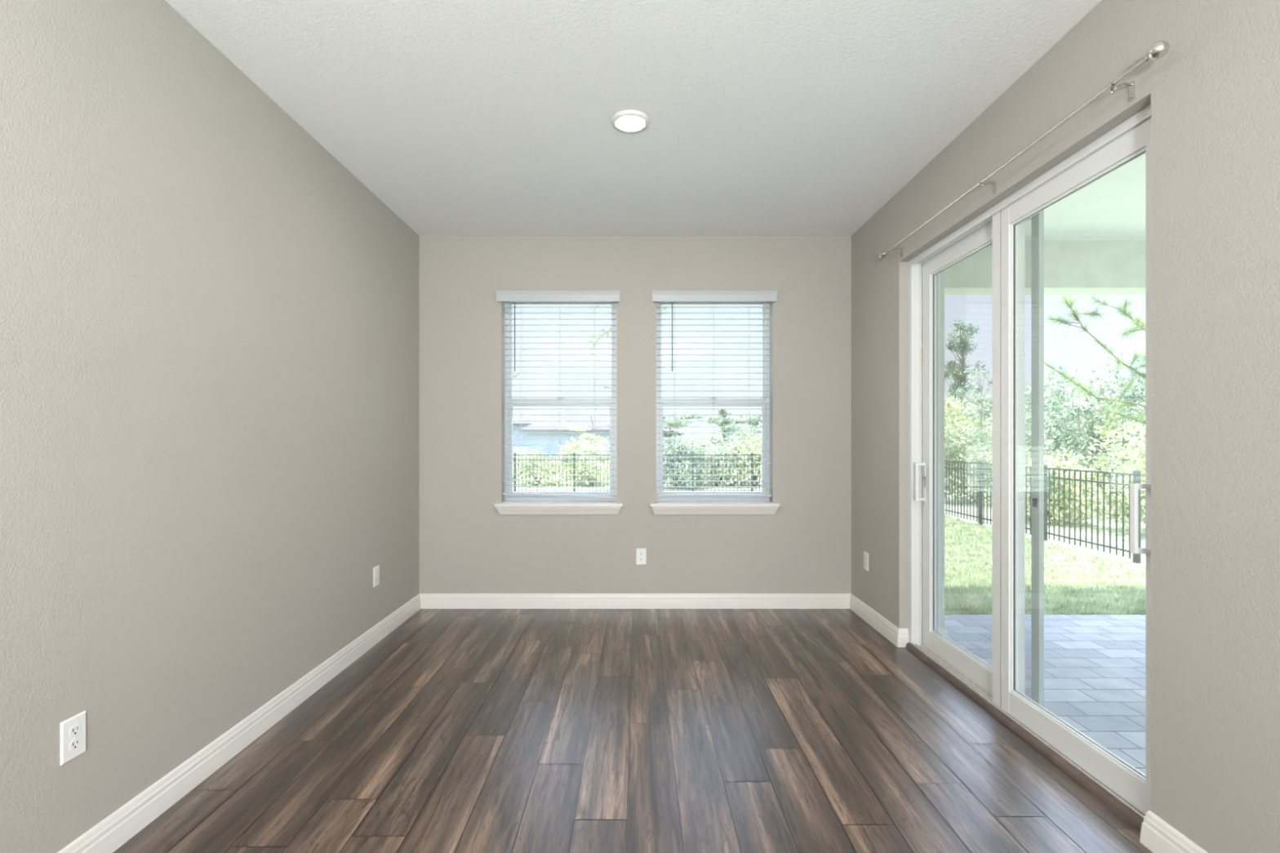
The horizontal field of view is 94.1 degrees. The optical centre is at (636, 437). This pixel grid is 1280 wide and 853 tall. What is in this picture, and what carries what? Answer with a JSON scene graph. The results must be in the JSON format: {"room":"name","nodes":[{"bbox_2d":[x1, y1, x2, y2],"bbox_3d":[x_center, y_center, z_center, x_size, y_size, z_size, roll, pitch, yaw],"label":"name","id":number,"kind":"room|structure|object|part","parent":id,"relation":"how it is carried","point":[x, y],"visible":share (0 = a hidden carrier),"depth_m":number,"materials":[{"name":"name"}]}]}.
{"room":"empty living room","nodes":[
{"label":"empty living room","id":0,"kind":"room"},
{"bbox_2d":[0,0,419,852],"bbox_3d":[-1.736,-0.090,-0.285,0.150,2.900,10.130,0,0,0],"label":"wall","id":1,"kind":"structure","parent":0,"point":[210,323],"depth_m":2.12,"materials":[{"name":"paint"}]},
{"bbox_2d":[60,710,85,765],"bbox_3d":[-1.657,0.883,1.755,0.008,0.124,0.078,0,0,0],"label":"wall outlet","id":2,"kind":"object","parent":1,"relation":"attached to","point":[73,730],"visible":1,"depth_m":1.75,"materials":[{"name":"white plastic"}]},
{"bbox_2d":[69,738,80,751],"bbox_3d":[-1.654,0.903,1.755,0.002,0.031,0.033,0,0,0],"label":"receptacle","id":3,"kind":"object","parent":2,"relation":"attached to","point":[74,744],"depth_m":1.76,"materials":[{"name":"white plastic"}]},
{"bbox_2d":[69,724,80,737],"bbox_3d":[-1.654,0.863,1.755,0.002,0.031,0.033,0,0,0],"label":"receptacle","id":4,"kind":"object","parent":2,"relation":"attached to","point":[74,730],"depth_m":1.76,"materials":[{"name":"white plastic"}]},
{"bbox_2d":[57,593,420,852],"bbox_3d":[-1.651,1.244,-0.325,0.019,0.111,9.750,0,0,0],"label":"baseboard","id":5,"kind":"structure","parent":1,"relation":"attached to","point":[117,828],"depth_m":2.34,"materials":[{"name":"white wood"}]},
{"bbox_2d":[373,564,379,586],"bbox_3d":[-1.657,0.881,3.796,0.008,0.124,0.078,0,0,0],"label":"wall outlet","id":6,"kind":"object","parent":1,"relation":"attached to","point":[376,569],"visible":1,"depth_m":3.78,"materials":[{"name":"white plastic"}]},
{"bbox_2d":[112,608,1153,852],"bbox_3d":[0.003,1.330,-0.325,3.328,0.060,9.750,0,0,0],"label":"floor","id":7,"kind":"structure","parent":0,"point":[459,731],"depth_m":2.43,"materials":[{"name":"brown wood"}]},
{"bbox_2d":[905,642,1143,830],"bbox_3d":[1.680,1.285,2.808,0.024,0.030,1.781,0,0,0],"label":"threshold","id":8,"kind":"object","parent":7,"relation":"on","point":[1120,807],"visible":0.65,"depth_m":2.46,"materials":[{"name":"brown wood"}]},
{"bbox_2d":[164,0,1102,235],"bbox_3d":[0.044,-1.590,-0.285,3.711,0.100,10.130,0,0,0],"label":"ceiling","id":9,"kind":"structure","parent":0,"point":[463,117],"depth_m":2.70,"materials":[{"name":"paint"}]},
{"bbox_2d":[611,110,648,132],"bbox_3d":[-0.031,-1.529,2.890,0.184,0.022,0.184,0,0,0],"label":"recessed light","id":10,"kind":"object","parent":9,"relation":"in","point":[627,121],"visible":1,"depth_m":2.87,"materials":[{"name":"white plastic"}]},
{"bbox_2d":[616,115,644,129],"bbox_3d":[-0.031,-1.523,2.890,0.134,0.009,0.134,0,0,0],"label":"diffuser","id":11,"kind":"object","parent":10,"relation":"attached to","point":[623,122],"depth_m":2.88,"materials":[{"name":"white plastic"}]},
{"bbox_2d":[419,235,851,593],"bbox_3d":[0.119,-0.090,4.665,3.561,2.900,0.230,0,0,0],"label":"wall","id":12,"kind":"structure","parent":0,"point":[466,546],"depth_m":4.55,"materials":[{"name":"paint"}]},
{"bbox_2d":[494,302,622,514],"bbox_3d":[-0.593,-0.257,4.622,0.969,1.683,0.235,0,0,0],"label":"window","id":13,"kind":"structure","parent":12,"relation":"in","point":[512,504],"depth_m":4.65,"materials":[{"name":"plastic"}]},
{"bbox_2d":[495,290,619,498],"bbox_3d":[-0.596,-0.321,4.551,0.935,1.575,0.119,0,0,0],"label":"window blind","id":14,"kind":"object","parent":13,"relation":"attached to","point":[502,296],"visible":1,"depth_m":4.56,"materials":[{"name":"white plastic"}]},
{"bbox_3d":[-0.890,-0.284,4.583,0.002,1.448,0.054,0,0,0],"label":"ladder cord","id":15,"kind":"part","parent":14,"relation":"part of","materials":[{"name":"white fabric"}]},
{"bbox_3d":[-0.593,0.443,4.583,0.863,0.018,0.054,2,0,0],"label":"rail","id":16,"kind":"part","parent":14,"relation":"part of","materials":[{"name":"white plastic"}]},
{"bbox_3d":[-0.325,-0.284,4.583,0.002,1.448,0.054,0,0,0],"label":"ladder cord","id":17,"kind":"part","parent":14,"relation":"part of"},
{"bbox_3d":[-0.593,0.540,4.577,0.969,0.090,0.145,0,0,0],"label":"sill","id":18,"kind":"part","parent":13,"relation":"part of","materials":[{"name":"white wood"}]},
{"bbox_3d":[-0.593,0.081,4.673,0.815,0.762,0.030,0,0,0],"label":"sash","id":19,"kind":"part","parent":13,"relation":"part of","materials":[{"name":"glass"}]},
{"bbox_3d":[-0.593,-0.654,4.710,0.815,0.818,0.030,0,0,0],"label":"sash","id":20,"kind":"part","parent":13,"relation":"part of","materials":[{"name":"plastic"}]},
{"bbox_2d":[419,593,850,608],"bbox_3d":[-0.012,1.244,4.540,3.298,0.111,0.019,0,0,0],"label":"baseboard","id":21,"kind":"structure","parent":12,"relation":"attached to","point":[428,601],"depth_m":4.53,"materials":[{"name":"white wood"}]},
{"bbox_2d":[635,548,646,564],"bbox_3d":[0.033,0.907,4.546,0.078,0.124,0.008,0,0,0],"label":"wall outlet","id":22,"kind":"object","parent":12,"relation":"attached to","point":[641,553],"visible":1,"depth_m":4.54,"materials":[{"name":"white plastic"}]},
{"bbox_2d":[649,302,780,514],"bbox_3d":[0.593,-0.257,4.622,0.981,1.683,0.235,0,0,0],"label":"window","id":23,"kind":"structure","parent":12,"relation":"in","point":[664,505],"depth_m":4.65,"materials":[{"name":"plastic"}]},
{"bbox_3d":[0.593,-0.654,4.710,0.827,0.818,0.030,0,0,0],"label":"sash","id":24,"kind":"part","parent":23,"relation":"part of","materials":[{"name":"plastic"}]},
{"bbox_3d":[0.593,0.081,4.673,0.827,0.762,0.030,0,0,0],"label":"sash","id":25,"kind":"part","parent":23,"relation":"part of","materials":[{"name":"glass"}]},
{"bbox_2d":[652,290,777,497],"bbox_3d":[0.590,-0.328,4.551,0.947,1.560,0.119,0,0,0],"label":"window blind","id":26,"kind":"object","parent":23,"relation":"attached to","point":[658,296],"visible":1,"depth_m":4.56,"materials":[{"name":"white plastic"}]},
{"bbox_3d":[0.291,-0.284,4.583,0.002,1.448,0.054,0,0,0],"label":"ladder cord","id":27,"kind":"part","parent":26,"relation":"part of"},
{"bbox_3d":[0.593,0.443,4.583,0.875,0.018,0.054,0,0,0],"label":"rail","id":28,"kind":"part","parent":26,"relation":"part of","materials":[{"name":"white plastic"}]},
{"bbox_3d":[0.864,-0.284,4.583,0.002,1.448,0.054,0,0,0],"label":"ladder cord","id":29,"kind":"part","parent":26,"relation":"part of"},
{"bbox_3d":[0.593,0.540,4.577,0.981,0.090,0.145,0,0,0],"label":"sill","id":30,"kind":"part","parent":23,"relation":"part of","materials":[{"name":"white wood"}]},
{"bbox_2d":[941,271,944,635],"bbox_3d":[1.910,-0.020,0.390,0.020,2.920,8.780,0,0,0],"label":"door frame","id":31,"kind":"structure","parent":0,"point":[943,272],"depth_m":3.72,"materials":[{"name":"paint"}]},
{"bbox_2d":[851,0,1279,852],"bbox_3d":[1.768,-0.090,-0.400,0.263,2.900,9.900,0,0,0],"label":"wall","id":32,"kind":"structure","parent":0,"point":[1214,97],"depth_m":1.78,"materials":[{"name":"paint"}]},
{"bbox_2d":[863,551,868,571],"bbox_3d":[1.633,0.880,4.249,0.008,0.124,0.078,0,0,0],"label":"wall outlet","id":33,"kind":"object","parent":32,"relation":"attached to","point":[865,554],"visible":1,"depth_m":4.24,"materials":[{"name":"white plastic"}]},
{"bbox_2d":[849,593,909,647],"bbox_3d":[1.654,1.244,4.125,0.072,0.111,0.851,0,0,0],"label":"baseboard","id":34,"kind":"structure","parent":32,"relation":"attached to","point":[898,637],"depth_m":3.97,"materials":[{"name":"white wood"}]},
{"bbox_2d":[878,40,1169,258],"bbox_3d":[1.591,-1.152,2.800,0.092,0.076,2.063,0,0,0],"label":"curtain rod","id":35,"kind":"object","parent":32,"relation":"attached to","point":[1159,49],"visible":1,"depth_m":2.09,"materials":[{"name":"silver metal"}]},
{"bbox_2d":[907,104,1151,817],"bbox_3d":[1.764,0.101,2.808,0.233,2.398,1.820,0,0,0],"label":"door","id":36,"kind":"structure","parent":32,"relation":"in","point":[1002,226],"depth_m":2.76,"materials":[{"name":"white plastic"}]},
{"bbox_3d":[1.727,0.269,3.635,0.058,0.253,0.026,0,0,0],"label":"pull handle","id":37,"kind":"part","parent":36,"relation":"part of","materials":[{"name":"white plastic"}]},
{"bbox_3d":[1.776,0.099,3.218,0.040,2.338,0.922,0,0,0],"label":"panel","id":38,"kind":"part","parent":36,"relation":"part of","materials":[{"name":"clear glass"}]},
{"bbox_3d":[1.827,0.101,3.185,0.023,2.338,0.990,0,0,0],"label":"screen panel","id":39,"kind":"part","parent":36,"relation":"part of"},
{"bbox_3d":[1.725,0.099,2.385,0.040,2.338,0.951,0,0,0],"label":"panel","id":40,"kind":"part","parent":36,"relation":"part of","materials":[{"name":"clear glass"}]},
{"bbox_3d":[1.676,0.269,1.981,0.058,0.253,0.026,0,0,0],"label":"pull handle","id":41,"kind":"part","parent":36,"relation":"part of","materials":[{"name":"white plastic"}]},
{"bbox_2d":[1139,810,1208,852],"bbox_3d":[1.643,1.244,-1.641,0.050,0.111,7.117,0,0,0],"label":"baseboard","id":42,"kind":"structure","parent":32,"relation":"attached to","point":[1157,835],"depth_m":1.84,"materials":[{"name":"white wood"}]},
{"label":"outside","id":43,"kind":"structure","parent":0,"visible":0},
{"bbox_2d":[512,444,1146,831],"bbox_3d":[20.000,1.750,75.000,200.000,0.020,170.000,0,0,0],"label":"ground","id":44,"kind":"structure","parent":43,"point":[1126,557],"depth_m":11.52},
{"bbox_2d":[512,409,538,453],"bbox_3d":[-18.450,-0.775,71.000,15.100,5.050,10.000,0,0,0],"label":"house","id":45,"kind":"structure","parent":44,"relation":"on","point":[515,424],"depth_m":66.50,"materials":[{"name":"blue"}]},
{"bbox_2d":[512,447,583,487],"bbox_3d":[-3.675,1.078,21.771,3.606,1.451,3.392,0,0,0],"label":"bush","id":46,"kind":"object","parent":44,"relation":"on","point":[522,465],"visible":0.63,"depth_m":21.23,"materials":[{"name":"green plant"}]},
{"bbox_2d":[519,408,609,457],"bbox_3d":[-5.150,-0.475,55.000,9.500,4.450,10.000,0,0,0],"label":"house","id":47,"kind":"structure","parent":44,"relation":"on","point":[539,424],"depth_m":50.51,"materials":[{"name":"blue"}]},
{"bbox_2d":[545,437,609,480],"bbox_3d":[-2.665,0.905,24.562,3.612,1.820,3.528,0,0,40],"label":"bush","id":48,"kind":"object","parent":44,"relation":"on","point":[558,452],"visible":0.05,"depth_m":24.16,"materials":[{"name":"green plant"}]},
{"bbox_2d":[552,436,609,486],"bbox_3d":[-1.758,0.874,21.993,3.371,1.855,3.024,0,0,0],"label":"bush","id":49,"kind":"object","parent":44,"relation":"on","point":[584,472],"visible":0.62,"depth_m":21.55,"materials":[{"name":"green plant"}]},
{"bbox_2d":[558,410,609,449],"bbox_3d":[-1.974,0.281,26.947,2.468,2.938,2.769,0,0,-35],"label":"tree","id":50,"kind":"object","parent":44,"relation":"on","point":[581,429],"visible":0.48,"depth_m":26.69,"materials":[{"name":"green plant"}]},
{"bbox_2d":[512,452,761,491],"bbox_3d":[-0.100,1.153,18.200,10.932,1.415,0.072,0,0,0],"label":"metal fence","id":51,"kind":"object","parent":44,"relation":"on","point":[514,460],"visible":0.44,"depth_m":18.19,"materials":[{"name":"black metal"}]},
{"bbox_3d":[-3.720,1.153,18.200,0.072,1.415,0.072,0,0,0],"label":"post","id":52,"kind":"part","parent":51,"relation":"part of","materials":[{"name":"black metal"}]},
{"bbox_3d":[-2.815,1.610,18.200,1.750,0.026,0.026,0,0,0],"label":"rail","id":53,"kind":"part","parent":51,"relation":"part of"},
{"bbox_3d":[-2.815,0.675,18.200,1.750,0.026,0.026,0,0,0],"label":"rail","id":54,"kind":"part","parent":51,"relation":"part of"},
{"bbox_3d":[-2.815,0.525,18.200,1.750,0.026,0.026,0,0,0],"label":"rail","id":55,"kind":"part","parent":51,"relation":"part of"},
{"bbox_3d":[-1.910,1.153,18.200,0.072,1.415,0.072,0,0,0],"label":"post","id":56,"kind":"part","parent":51,"relation":"part of","materials":[{"name":"black metal"}]},
{"bbox_3d":[-1.005,1.610,18.200,1.750,0.026,0.026,0,0,0],"label":"rail","id":57,"kind":"part","parent":51,"relation":"part of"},
{"bbox_3d":[-1.005,0.675,18.200,1.750,0.026,0.026,0,0,0],"label":"rail","id":58,"kind":"part","parent":51,"relation":"part of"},
{"bbox_3d":[-1.005,0.525,18.200,1.750,0.026,0.026,0,0,0],"label":"rail","id":59,"kind":"part","parent":51,"relation":"part of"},
{"bbox_3d":[0.805,1.610,18.200,1.750,0.026,0.026,0,0,0],"label":"rail","id":60,"kind":"part","parent":51,"relation":"part of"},
{"bbox_3d":[0.805,0.675,18.200,1.750,0.026,0.026,0,0,0],"label":"rail","id":61,"kind":"part","parent":51,"relation":"part of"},
{"bbox_3d":[0.805,0.525,18.200,1.750,0.026,0.026,0,0,0],"label":"rail","id":62,"kind":"part","parent":51,"relation":"part of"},
{"bbox_3d":[1.710,1.153,18.200,0.072,1.415,0.072,0,0,0],"label":"post","id":63,"kind":"part","parent":51,"relation":"part of","materials":[{"name":"black metal"}]},
{"bbox_3d":[2.615,1.610,18.200,1.750,0.026,0.026,0,0,0],"label":"rail","id":64,"kind":"part","parent":51,"relation":"part of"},
{"bbox_3d":[2.615,0.675,18.200,1.750,0.026,0.026,0,0,0],"label":"rail","id":65,"kind":"part","parent":51,"relation":"part of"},
{"bbox_3d":[2.615,0.525,18.200,1.750,0.026,0.026,0,0,0],"label":"rail","id":66,"kind":"part","parent":51,"relation":"part of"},
{"bbox_3d":[3.520,1.153,18.200,0.072,1.415,0.072,0,0,0],"label":"post","id":67,"kind":"part","parent":51,"relation":"part of","materials":[{"name":"black metal"}]},
{"bbox_2d":[662,413,707,443],"bbox_3d":[4.109,-0.654,72.385,9.998,4.813,8.995,0,0,40],"label":"tree","id":68,"kind":"object","parent":44,"relation":"on","point":[665,424],"visible":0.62,"depth_m":71.64,"materials":[{"name":"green plant"}]},
{"bbox_2d":[662,433,712,489],"bbox_3d":[1.333,0.808,20.588,2.728,2.023,2.427,0,0,0],"label":"bush","id":69,"kind":"object","parent":44,"relation":"on","point":[669,442],"visible":0.66,"depth_m":20.20,"materials":[{"name":"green plant"}]},
{"bbox_2d":[664,433,732,465],"bbox_3d":[2.305,0.817,27.329,5.537,2.022,5.038,0,0,0],"label":"bush","id":70,"kind":"object","parent":44,"relation":"on","point":[713,447],"visible":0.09,"depth_m":26.52,"materials":[{"name":"green plant"}]},
{"bbox_2d":[682,442,751,486],"bbox_3d":[2.935,0.993,21.594,3.313,1.661,2.878,0,0,0],"label":"bush","id":71,"kind":"object","parent":44,"relation":"on","point":[713,465],"visible":0.48,"depth_m":20.98,"materials":[{"name":"green plant"}]},
{"bbox_2d":[711,408,731,448],"bbox_3d":[4.860,0.040,33.030,1.261,3.420,1.058,0,0,-37],"label":"pine tree","id":72,"kind":"object","parent":44,"relation":"on","point":[721,424],"visible":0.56,"depth_m":32.95,"materials":[{"name":"green plant"}]},
{"bbox_2d":[703,411,743,448],"bbox_3d":[5.621,0.030,38.268,2.762,3.442,3.172,0,0,0],"label":"tree","id":73,"kind":"object","parent":44,"relation":"on","point":[715,417],"visible":0.27,"depth_m":37.89,"materials":[{"name":"green plant"}]},
{"bbox_2d":[701,413,761,441],"bbox_3d":[13.107,-0.556,66.853,10.526,4.616,9.988,0,0,30],"label":"tree","id":74,"kind":"object","parent":44,"relation":"on","point":[743,417],"visible":0.34,"depth_m":66.10,"materials":[{"name":"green plant"}]},
{"bbox_2d":[711,433,761,488],"bbox_3d":[4.151,0.720,21.121,2.826,2.160,2.712,0,0,-38],"label":"bush","id":75,"kind":"object","parent":44,"relation":"on","point":[746,441],"visible":0.38,"depth_m":20.88,"materials":[{"name":"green plant"}]},
{"bbox_2d":[716,421,761,473],"bbox_3d":[6.322,0.369,28.814,5.482,2.888,4.606,0,0,-16],"label":"bush","id":76,"kind":"object","parent":44,"relation":"on","point":[760,424],"visible":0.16,"depth_m":29.20,"materials":[{"name":"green plant"}]},
{"bbox_2d":[944,356,968,399],"bbox_3d":[17.466,-1.386,33.033,1.508,6.274,1.383,0,0,0],"label":"tree","id":77,"kind":"object","parent":44,"relation":"on","point":[947,365],"visible":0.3,"depth_m":32.89,"materials":[{"name":"green plant"}]},
{"bbox_2d":[944,320,986,406],"bbox_3d":[16.459,-2.089,29.932,1.973,7.680,2.111,0,0,0],"label":"tree","id":78,"kind":"object","parent":44,"relation":"on","point":[963,346],"visible":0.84,"depth_m":29.94,"materials":[{"name":"green plant"}]},
{"bbox_2d":[944,391,992,487],"bbox_3d":[10.944,0.127,20.663,4.520,3.368,4.485,0,0,-42],"label":"bush","id":79,"kind":"object","parent":44,"relation":"on","point":[952,415],"visible":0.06,"depth_m":20.12,"materials":[{"name":"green plant"}]},
{"bbox_2d":[944,393,992,438],"bbox_3d":[13.165,-0.088,26.869,6.608,3.801,5.489,0,0,0],"label":"bush","id":80,"kind":"object","parent":44,"relation":"on","point":[944,393],"visible":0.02,"depth_m":26.73,"materials":[{"name":"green plant"}]},
{"bbox_2d":[950,364,992,451],"bbox_3d":[9.510,-0.204,16.973,1.458,3.909,1.146,0,0,-17],"label":"tree","id":81,"kind":"object","parent":44,"relation":"on","point":[961,390],"visible":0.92,"depth_m":16.90,"materials":[{"name":"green plant"}]},
{"bbox_2d":[944,411,1056,507],"bbox_3d":[8.887,0.466,15.527,3.510,2.660,3.075,0,0,0],"label":"bush","id":82,"kind":"object","parent":44,"relation":"on","point":[959,446],"visible":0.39,"depth_m":15.39,"materials":[{"name":"green plant"}]},
{"bbox_2d":[951,381,1084,442],"bbox_3d":[17.427,-0.416,28.122,6.809,4.592,6.023,0,0,0],"label":"bush","id":83,"kind":"object","parent":44,"relation":"on","point":[1027,381],"visible":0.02,"depth_m":28.17,"materials":[{"name":"green plant"}]},
{"bbox_2d":[947,383,1117,467],"bbox_3d":[14.029,-0.093,21.548,5.860,3.838,5.097,0,0,0],"label":"bush","id":84,"kind":"object","parent":44,"relation":"on","point":[990,397],"visible":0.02,"depth_m":21.99,"materials":[{"name":"green plant"}]},
{"bbox_2d":[952,447,1113,528],"bbox_3d":[8.205,0.980,12.185,2.691,1.595,2.372,0,0,-5],"label":"bush","id":85,"kind":"object","parent":44,"relation":"on","point":[1052,462],"visible":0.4,"depth_m":11.79,"materials":[{"name":"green plant"}]},
{"bbox_2d":[944,459,1141,564],"bbox_3d":[6.840,1.143,12.810,0.074,1.415,9.174,0,0,-1],"label":"metal fence","id":86,"kind":"object","parent":44,"relation":"on","point":[1136,474],"visible":0.44,"depth_m":9.62,"materials":[{"name":"black metal"}]},
{"bbox_3d":[6.840,1.600,12.810,0.026,0.026,1.760,0,0,-1],"label":"rail","id":87,"kind":"part","parent":86,"relation":"part of","materials":[{"name":"black metal"}]},
{"bbox_3d":[6.840,0.665,12.810,0.026,0.026,1.760,0,0,-1],"label":"rail","id":88,"kind":"part","parent":86,"relation":"part of","materials":[{"name":"black metal"}]},
{"bbox_3d":[6.840,0.515,12.810,0.026,0.026,1.760,0,0,-1],"label":"rail","id":89,"kind":"part","parent":86,"relation":"part of","materials":[{"name":"black metal"}]},
{"bbox_3d":[6.858,1.143,11.900,0.072,1.415,0.072,0,0,-1],"label":"post","id":90,"kind":"part","parent":86,"relation":"part of","materials":[{"name":"black metal"}]},
{"bbox_3d":[6.876,1.600,10.990,0.026,0.026,1.760,0,0,-1],"label":"rail","id":91,"kind":"part","parent":86,"relation":"part of","materials":[{"name":"black metal"}]},
{"bbox_3d":[6.876,0.665,10.990,0.026,0.026,1.760,0,0,-1],"label":"rail","id":92,"kind":"part","parent":86,"relation":"part of","materials":[{"name":"black metal"}]},
{"bbox_3d":[6.876,0.515,10.990,0.026,0.026,1.760,0,0,-1],"label":"rail","id":93,"kind":"part","parent":86,"relation":"part of","materials":[{"name":"black metal"}]},
{"bbox_3d":[6.894,1.143,10.080,0.072,1.415,0.072,0,0,-1],"label":"post","id":94,"kind":"part","parent":86,"relation":"part of","materials":[{"name":"black metal"}]},
{"bbox_3d":[6.912,0.665,9.170,0.026,0.026,1.760,0,0,-1],"label":"rail","id":95,"kind":"part","parent":86,"relation":"part of","materials":[{"name":"black metal"}]},
{"bbox_3d":[6.912,1.600,9.170,0.026,0.026,1.760,0,0,-1],"label":"rail","id":96,"kind":"part","parent":86,"relation":"part of","materials":[{"name":"black metal"}]},
{"bbox_3d":[6.912,0.515,9.170,0.026,0.026,1.760,0,0,-1],"label":"rail","id":97,"kind":"part","parent":86,"relation":"part of","materials":[{"name":"black metal"}]},
{"bbox_3d":[6.930,1.143,8.260,0.072,1.415,0.072,0,0,-1],"label":"post","id":98,"kind":"part","parent":86,"relation":"part of","materials":[{"name":"metal"}]},
{"bbox_2d":[973,365,1125,495],"bbox_3d":[11.868,-0.155,17.021,4.750,3.948,4.087,0,0,39],"label":"bush","id":99,"kind":"object","parent":44,"relation":"on","point":[1060,397],"visible":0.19,"depth_m":16.87,"materials":[{"name":"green plant"}]},
{"bbox_2d":[1024,351,1146,521],"bbox_3d":[10.549,-0.054,13.202,3.772,3.739,3.858,0,0,-44],"label":"tree","id":100,"kind":"object","parent":44,"relation":"on","point":[1095,420],"visible":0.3,"depth_m":13.26,"materials":[{"name":"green plant"}]},
{"bbox_2d":[1044,294,1146,443],"bbox_3d":[8.604,-1.499,9.795,5.023,6.502,2.531,0,0,-17],"label":"pine tree","id":101,"kind":"object","parent":44,"relation":"on","point":[1125,311],"visible":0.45,"depth_m":9.12,"materials":[{"name":"green plant"}]},
{"bbox_2d":[1059,410,1146,534],"bbox_3d":[9.434,0.564,10.285,3.280,2.462,3.431,0,0,-21],"label":"bush","id":102,"kind":"object","parent":44,"relation":"on","point":[1140,465],"visible":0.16,"depth_m":10.70,"materials":[{"name":"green plant"}]},
{"bbox_2d":[1111,358,1146,496],"bbox_3d":[13.456,-0.412,14.391,3.768,4.440,3.258,0,0,0],"label":"bush","id":103,"kind":"object","parent":44,"relation":"on","point":[1137,362],"visible":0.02,"depth_m":14.84,"materials":[{"name":"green plant"}]},
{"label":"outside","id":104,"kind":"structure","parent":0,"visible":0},
{"bbox_2d":[944,515,1146,615],"bbox_3d":[-0.100,1.550,11.342,13.800,0.380,13.715,0,0,0],"label":"ground","id":105,"kind":"structure","parent":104,"point":[958,524],"depth_m":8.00,"materials":[{"name":"plant"}]},
{"bbox_2d":[577,305,671,392],"bbox_3d":[-0.235,-0.864,13.285,2.292,5.229,1.109,0,0,0],"label":"pine tree","id":106,"kind":"object","parent":105,"relation":"on","point":[610,329],"visible":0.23,"depth_m":13.24,"materials":[{"name":"green plant"}]},
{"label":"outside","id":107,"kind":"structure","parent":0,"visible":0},
{"bbox_2d":[1024,153,1146,239],"bbox_3d":[3.300,-1.510,1.485,2.800,0.060,5.970,0,0,0],"label":"ceiling","id":108,"kind":"structure","parent":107,"point":[1113,206],"depth_m":3.89,"materials":[{"name":"white paint"}]},
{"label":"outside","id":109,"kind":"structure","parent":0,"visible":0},
{"bbox_2d":[944,614,1146,775],"bbox_3d":[3.300,1.385,1.490,2.800,0.110,5.980,0,0,0],"label":"floor","id":110,"kind":"structure","parent":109,"point":[1095,665],"depth_m":3.43,"materials":[{"name":"grey stone"}]},
{"bbox_3d":[4.790,0.158,4.330,0.300,2.565,0.300,0,0,0],"label":"patio column","id":111,"kind":"structure","parent":110,"relation":"on","visible":0},
{"bbox_2d":[944,240,1146,294],"bbox_3d":[3.400,-1.333,1.595,3.000,0.415,6.190,0,0,0],"label":"beam","id":112,"kind":"structure","parent":111,"relation":"on","point":[1071,267],"depth_m":4.47,"materials":[{"name":"paint"}]}
]}

